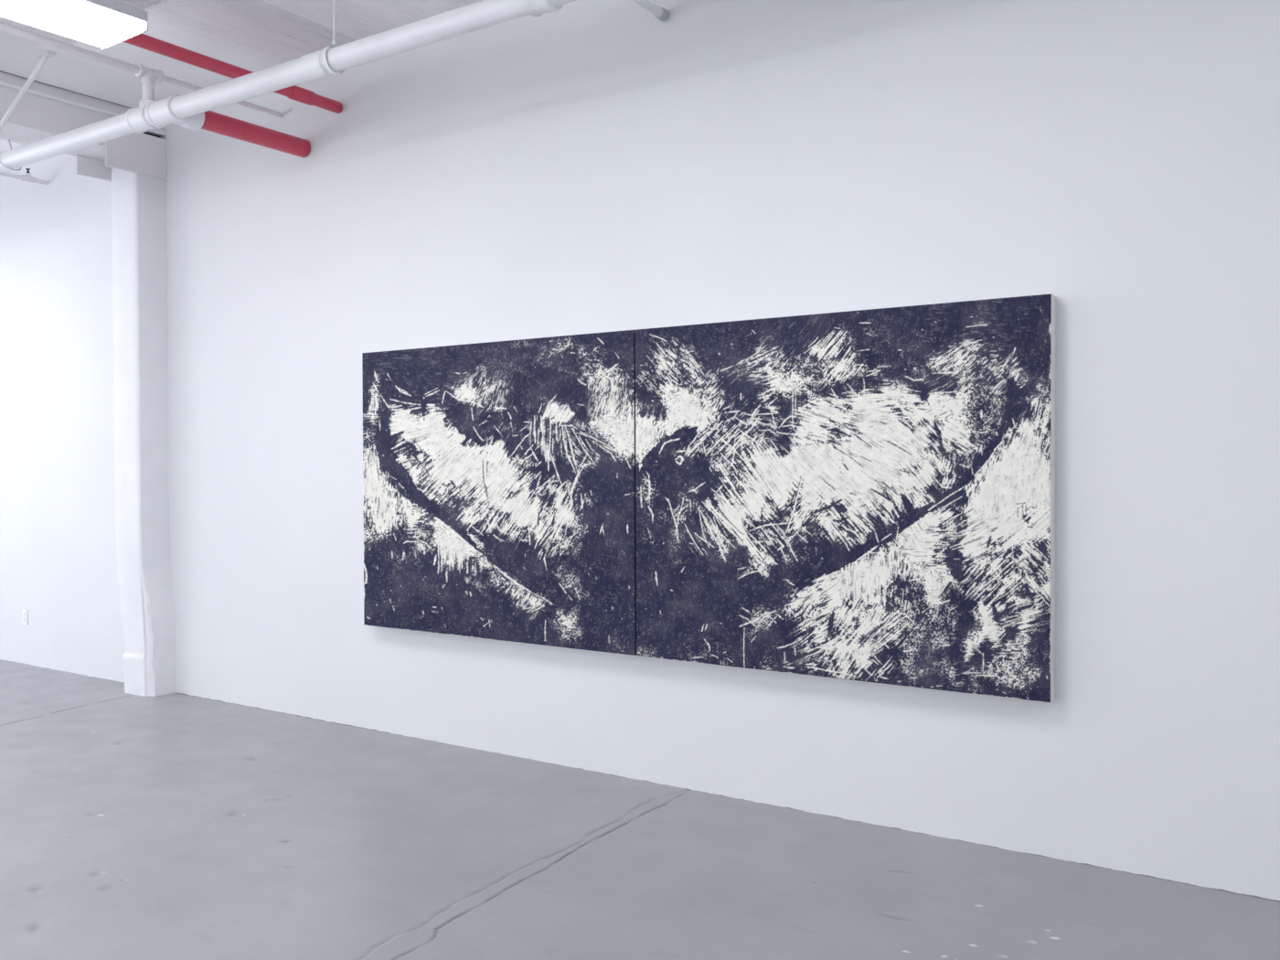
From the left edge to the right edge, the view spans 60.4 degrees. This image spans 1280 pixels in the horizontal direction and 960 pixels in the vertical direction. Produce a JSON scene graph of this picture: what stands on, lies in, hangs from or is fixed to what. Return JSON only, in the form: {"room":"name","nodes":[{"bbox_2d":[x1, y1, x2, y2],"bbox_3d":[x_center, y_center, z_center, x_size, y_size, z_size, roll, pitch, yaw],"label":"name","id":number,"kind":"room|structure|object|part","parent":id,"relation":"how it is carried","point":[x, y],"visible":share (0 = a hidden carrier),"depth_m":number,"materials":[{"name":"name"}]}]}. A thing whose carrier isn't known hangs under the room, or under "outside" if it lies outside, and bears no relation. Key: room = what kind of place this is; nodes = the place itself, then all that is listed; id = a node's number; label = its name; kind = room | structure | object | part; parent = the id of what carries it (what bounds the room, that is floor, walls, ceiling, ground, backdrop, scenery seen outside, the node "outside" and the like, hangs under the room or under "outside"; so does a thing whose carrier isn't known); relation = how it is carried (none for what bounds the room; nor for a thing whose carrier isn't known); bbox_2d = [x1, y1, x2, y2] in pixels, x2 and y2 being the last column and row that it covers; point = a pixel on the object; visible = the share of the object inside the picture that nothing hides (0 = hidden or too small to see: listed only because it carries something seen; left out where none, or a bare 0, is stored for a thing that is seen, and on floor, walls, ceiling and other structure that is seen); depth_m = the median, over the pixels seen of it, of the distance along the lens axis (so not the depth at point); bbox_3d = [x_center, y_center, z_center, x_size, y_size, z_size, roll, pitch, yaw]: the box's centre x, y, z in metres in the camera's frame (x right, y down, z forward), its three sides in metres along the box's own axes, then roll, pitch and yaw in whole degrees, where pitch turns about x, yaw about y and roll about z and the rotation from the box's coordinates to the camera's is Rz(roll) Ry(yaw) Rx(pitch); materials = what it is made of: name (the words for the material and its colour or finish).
{"room":"art gallery","nodes":[
{"label":"art gallery","id":0,"kind":"room"},
{"bbox_2d":[0,138,24,152],"bbox_3d":[-8.580,-2.671,5.811,5.650,0.100,9.150,0,1,34],"label":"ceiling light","id":1,"kind":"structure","parent":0,"point":[5,145],"depth_m":8.79,"materials":[{"name":"paint"}]},
{"bbox_2d":[0,0,481,107],"bbox_3d":[-1.030,-2.559,0.718,11.735,0.174,9.100,0,1,34],"label":"ceiling","id":2,"kind":"structure","parent":0,"point":[253,36],"depth_m":6.57,"materials":[{"name":"white paint"}]},
{"bbox_2d":[0,139,21,170],"bbox_3d":[-4.129,-2.127,7.169,0.203,0.248,0.145,0,1,34],"label":"hanger","id":3,"kind":"object","parent":2,"relation":"hanging from","point":[8,140],"visible":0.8,"depth_m":7.13,"materials":[{"name":"silver metal"}]},
{"bbox_2d":[0,50,55,131],"bbox_3d":[-3.791,-2.288,6.718,0.479,0.631,0.091,0,1,5],"label":"brace","id":4,"kind":"object","parent":2,"relation":"attached to","point":[45,56],"visible":1,"depth_m":6.69,"materials":[{"name":"white paint"}]},
{"bbox_3d":[-3.608,-2.592,6.698,0.100,0.024,0.050,0,1,34],"label":"foot plate","id":5,"kind":"part","parent":4,"relation":"part of","materials":[{"name":"white paint"}]},
{"bbox_2d":[0,0,148,50],"bbox_3d":[-2.791,-2.336,4.660,0.396,0.559,1.256,0,1,36],"label":"fluorescent light","id":6,"kind":"object","parent":2,"relation":"hanging from","point":[103,24],"visible":1,"depth_m":4.94,"materials":[{"name":"white plastic"}]},
{"bbox_2d":[321,0,345,74],"bbox_3d":[-1.503,-2.319,5.405,0.048,0.644,0.135,0,1,34],"label":"hanger","id":7,"kind":"object","parent":2,"relation":"hanging from","point":[334,42],"visible":0.75,"depth_m":5.40,"materials":[{"name":"white paint"}]},
{"bbox_3d":[-1.504,-2.391,5.404,0.019,0.501,0.022,0,1,34],"label":"rod","id":8,"kind":"part","parent":7,"relation":"part of","materials":[{"name":"white paint"}]},
{"bbox_2d":[0,0,1279,901],"bbox_3d":[-0.895,-0.636,6.290,17.900,4.700,0.250,0,1,34],"label":"wall","id":9,"kind":"structure","parent":0,"point":[583,166],"depth_m":5.20,"materials":[{"name":"paint"}]},
{"bbox_2d":[0,168,48,184],"bbox_3d":[-5.175,-2.343,7.837,0.048,0.100,1.900,0,1,34],"label":"pipe","id":10,"kind":"object","parent":9,"relation":"attached to","point":[26,176],"visible":1,"depth_m":8.48,"materials":[{"name":"white metal"}]},
{"bbox_2d":[21,608,28,625],"bbox_3d":[-4.975,1.110,8.899,0.076,0.128,0.010,0,1,34],"label":"wall outlet","id":11,"kind":"object","parent":9,"relation":"attached to","point":[25,614],"visible":1,"depth_m":8.89,"materials":[{"name":"white plastic"}]},
{"bbox_2d":[0,80,120,116],"bbox_3d":[-4.627,-2.459,5.896,0.033,0.033,3.890,0,1,34],"label":"conduit","id":12,"kind":"object","parent":9,"relation":"attached to","point":[3,83],"visible":0.8,"depth_m":7.16,"materials":[{"name":"white metal"}]},
{"bbox_2d":[0,70,129,107],"bbox_3d":[-4.680,-2.545,5.828,0.018,0.021,4.320,0,1,34],"label":"trim","id":13,"kind":"structure","parent":9,"relation":"attached to","point":[0,70],"depth_m":7.22,"materials":[{"name":"grey metal"}]},
{"bbox_2d":[0,71,160,161],"bbox_3d":[-6.060,-2.548,4.152,0.405,0.698,9.000,0,1,34],"label":"ceiling","id":14,"kind":"structure","parent":9,"relation":"attached to","point":[36,118],"depth_m":7.15,"materials":[{"name":"paint"}]},
{"bbox_2d":[75,155,111,181],"bbox_3d":[-3.800,-2.194,7.812,0.025,0.128,0.411,0,1,34],"label":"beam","id":15,"kind":"structure","parent":9,"relation":"attached to","point":[86,166],"depth_m":7.73,"materials":[{"name":"paint"}]},
{"bbox_2d":[104,132,166,180],"bbox_3d":[-3.467,-2.254,7.571,0.025,0.282,0.439,0,1,34],"label":"trim","id":16,"kind":"structure","parent":9,"relation":"attached to","point":[143,154],"depth_m":7.57,"materials":[{"name":"paint"}]},
{"bbox_2d":[143,132,160,138],"bbox_3d":[-3.437,-2.437,7.686,0.014,0.076,0.188,0,1,34],"label":"trim","id":17,"kind":"structure","parent":9,"relation":"attached to","point":[144,133],"depth_m":7.71,"materials":[{"name":"grey"}]},
{"bbox_2d":[145,128,165,136],"bbox_3d":[-3.443,-2.443,7.637,0.050,0.038,0.299,0,1,34],"label":"trim","id":18,"kind":"structure","parent":9,"relation":"attached to","point":[157,132],"depth_m":7.71,"materials":[{"name":"paint"}]},
{"bbox_2d":[122,33,342,113],"bbox_3d":[-2.730,-2.257,5.416,0.082,0.082,3.200,0,1,34],"label":"pipe","id":19,"kind":"object","parent":9,"relation":"attached to","point":[294,92],"visible":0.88,"depth_m":5.99,"materials":[{"name":"red metal"}]},
{"bbox_2d":[362,330,636,655],"bbox_3d":[-0.814,0.059,6.043,1.951,1.619,0.086,0,1,34],"label":"canvas painting","id":20,"kind":"object","parent":9,"relation":"attached to","point":[499,496],"visible":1,"depth_m":5.93,"materials":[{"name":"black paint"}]},
{"bbox_2d":[630,0,669,21],"bbox_3d":[-0.126,-2.281,5.053,0.058,0.058,0.900,0,1,34],"label":"pipe stub","id":21,"kind":"object","parent":9,"relation":"attached to","point":[662,14],"visible":1,"depth_m":5.33,"materials":[{"name":"white paint"}]},
{"bbox_2d":[635,293,1055,702],"bbox_3d":[0.827,0.069,4.943,1.983,1.619,0.086,0,1,34],"label":"canvas painting","id":22,"kind":"object","parent":9,"relation":"attached to","point":[868,496],"visible":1,"depth_m":4.81},
{"bbox_2d":[0,659,1279,959],"bbox_3d":[-3.503,1.584,2.421,17.900,0.016,9.258,0,1,34],"label":"floor","id":23,"kind":"structure","parent":0,"point":[174,826],"depth_m":4.38,"materials":[{"name":"paint"}]},
{"bbox_2d":[111,168,175,696],"bbox_3d":[-3.506,-0.368,7.759,0.374,3.781,0.225,0,1,34],"label":"column","id":24,"kind":"structure","parent":23,"relation":"on","point":[138,200],"depth_m":7.68,"materials":[{"name":"paint"}]},
{"bbox_3d":[-5.930,-2.347,8.373,0.048,0.640,0.125,0,1,34],"label":"hanger","id":25,"kind":"object","parent":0,"visible":0},
{"bbox_2d":[0,0,576,172],"bbox_3d":[-1.500,-2.077,5.465,17.200,0.169,0.243,0,1,34],"label":"ceiling pipe","id":26,"kind":"object","parent":25,"relation":"hanging from","point":[187,110],"visible":0.98,"depth_m":5.58,"materials":[{"name":"white metal"}]},
{"bbox_2d":[0,21,283,117],"bbox_3d":[-3.574,-2.223,5.140,0.078,0.236,4.600,0,1,34],"label":"pipe","id":27,"kind":"object","parent":26,"relation":"attached to","point":[149,76],"visible":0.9,"depth_m":6.17,"materials":[{"name":"white metal"}]},
{"bbox_2d":[200,110,310,157],"bbox_3d":[-2.317,-2.078,6.608,0.112,0.112,0.765,0,1,34],"label":"pipe","id":28,"kind":"object","parent":26,"relation":"attached to","point":[216,122],"visible":0.93,"depth_m":6.57,"materials":[{"name":"red metal"}]}
]}

